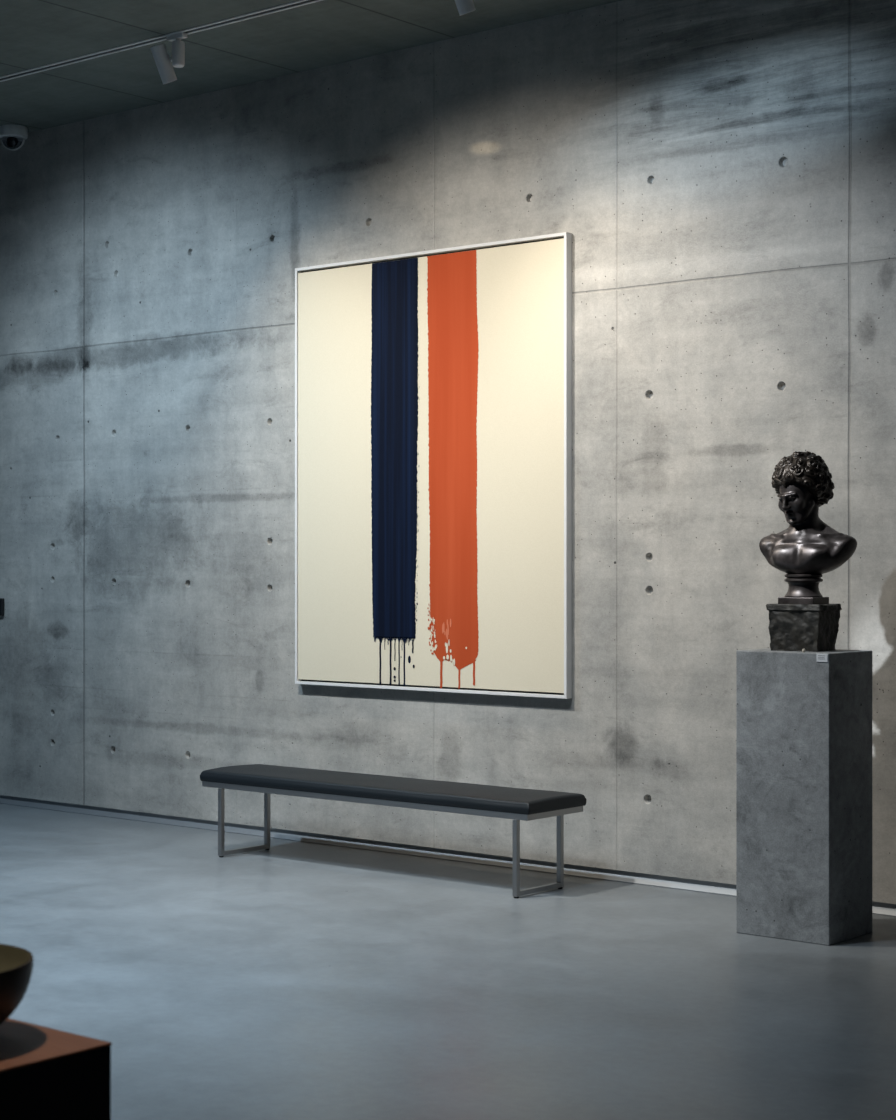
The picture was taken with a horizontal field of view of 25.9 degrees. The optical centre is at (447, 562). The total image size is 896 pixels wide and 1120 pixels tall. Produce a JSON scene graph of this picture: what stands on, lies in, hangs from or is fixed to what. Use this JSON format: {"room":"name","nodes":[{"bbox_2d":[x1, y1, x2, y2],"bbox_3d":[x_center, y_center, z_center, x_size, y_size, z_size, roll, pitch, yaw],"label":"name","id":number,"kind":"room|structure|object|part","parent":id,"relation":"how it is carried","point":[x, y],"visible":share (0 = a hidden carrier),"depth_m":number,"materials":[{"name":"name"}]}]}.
{"room":"museum","nodes":[
{"label":"museum","id":0,"kind":"room"},
{"bbox_2d":[0,0,621,132],"bbox_3d":[-3.491,-3.010,5.972,19.000,0.200,12.060,0,0,40],"label":"ceiling","id":1,"kind":"structure","parent":0,"point":[33,33],"depth_m":10.86,"materials":[{"name":"concrete"}]},
{"bbox_2d":[0,124,27,150],"bbox_3d":[-2.908,-2.834,13.032,0.198,0.151,0.198,0,0,40],"label":"security camera","id":2,"kind":"object","parent":1,"relation":"attached to","point":[13,137],"visible":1,"depth_m":12.97,"materials":[{"name":"white plastic"}]},
{"bbox_2d":[0,0,322,81],"bbox_3d":[-0.916,-2.907,10.249,16.500,0.006,0.068,0,0,40],"label":"track","id":3,"kind":"object","parent":1,"relation":"attached to","point":[298,3],"visible":1,"depth_m":10.83,"materials":[{"name":"grey metal"}]},
{"bbox_2d":[150,32,187,83],"bbox_3d":[-1.534,-2.773,10.716,0.186,0.266,0.150,0,0,40],"label":"track spotlight","id":4,"kind":"object","parent":3,"relation":"attached to","point":[159,52],"visible":1,"depth_m":10.70,"materials":[{"name":"white paint"}]},
{"bbox_2d":[455,0,475,15],"bbox_3d":[0.094,-2.773,9.366,0.186,0.266,0.154,0,0,40],"label":"track spotlight","id":5,"kind":"object","parent":3,"relation":"attached to","point":[463,6],"visible":1,"depth_m":9.38,"materials":[{"name":"white paint"}]},
{"bbox_2d":[0,0,895,903],"bbox_3d":[0.433,-0.759,10.701,19.000,4.702,0.350,0,0,40],"label":"wall","id":6,"kind":"structure","parent":0,"point":[721,174],"depth_m":10.63,"materials":[{"name":"concrete"}]},
{"bbox_2d":[0,598,3,615],"bbox_3d":[-3.109,0.301,13.393,0.170,0.118,0.029,0,0,40],"label":"wall plate","id":7,"kind":"object","parent":6,"relation":"attached to","point":[1,599],"visible":1,"depth_m":13.34,"materials":[{"name":"black plastic"}]},
{"bbox_2d":[295,232,571,698],"bbox_3d":[-0.125,-0.513,10.902,1.984,2.454,0.050,0,0,40],"label":"framed painting","id":8,"kind":"object","parent":6,"relation":"attached to","point":[433,388],"visible":1,"depth_m":10.81,"materials":[{"name":"white paint"}]},
{"bbox_2d":[0,795,895,916],"bbox_3d":[0.335,1.621,10.583,19.000,0.058,0.067,0,0,40],"label":"baseboard","id":9,"kind":"structure","parent":6,"relation":"attached to","point":[878,908],"depth_m":11.01,"materials":[{"name":"metal"}]},
{"bbox_2d":[0,804,895,1119],"bbox_3d":[-3.491,1.750,5.972,19.000,0.200,12.060,0,0,40],"label":"floor","id":10,"kind":"structure","parent":0,"point":[290,980],"depth_m":7.56,"materials":[{"name":"concrete"}]},
{"bbox_2d":[0,1018,111,1119],"bbox_3d":[-1.264,1.275,3.601,0.900,0.750,0.900,0,0,40],"label":"plinth","id":11,"kind":"object","parent":10,"relation":"on","point":[46,1073],"visible":1,"depth_m":3.59,"materials":[{"name":"red wood"}]},
{"bbox_2d":[0,944,32,1024],"bbox_3d":[-0.969,0.823,3.655,0.376,0.155,0.376,0,0,40],"label":"ceramic bowl","id":12,"kind":"object","parent":11,"relation":"on","point":[16,963],"visible":1,"depth_m":3.62,"materials":[{"name":"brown ceramic"}]},
{"bbox_2d":[200,764,586,897],"bbox_3d":[-0.352,1.408,10.476,2.344,0.485,0.492,0,0,40],"label":"bench","id":13,"kind":"object","parent":10,"relation":"on","point":[518,804],"visible":1,"depth_m":10.20,"materials":[{"name":"black leather"}]},
{"bbox_3d":[-0.352,1.248,10.476,2.316,0.031,0.468,0,0,40],"label":"seat frame","id":14,"kind":"part","parent":13,"relation":"part of","materials":[{"name":"metal"}]},
{"bbox_2d":[736,648,871,945],"bbox_3d":[1.591,1.020,8.703,0.465,1.260,0.398,0,0,40],"label":"pedestal","id":15,"kind":"object","parent":10,"relation":"on","point":[804,724],"visible":0.88,"depth_m":8.54,"materials":[{"name":"concrete"}]},
{"bbox_2d":[759,451,856,651],"bbox_3d":[1.594,-0.055,8.694,0.300,0.890,0.396,0,0,-38],"label":"bronze bust","id":16,"kind":"object","parent":15,"relation":"on","point":[809,548],"visible":1,"depth_m":8.63,"materials":[{"name":"metal"}]},
{"bbox_3d":[1.586,0.168,8.699,0.172,0.032,0.166,0,0,36],"label":"plate","id":17,"kind":"part","parent":16,"relation":"part of","materials":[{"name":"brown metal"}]},
{"bbox_2d":[816,653,827,661],"bbox_3d":[1.615,0.409,8.421,0.054,0.036,0.003,0,0,40],"label":"label card","id":18,"kind":"object","parent":15,"relation":"attached to","point":[819,657],"visible":1,"depth_m":8.42,"materials":[{"name":"grey paper"}]}
]}

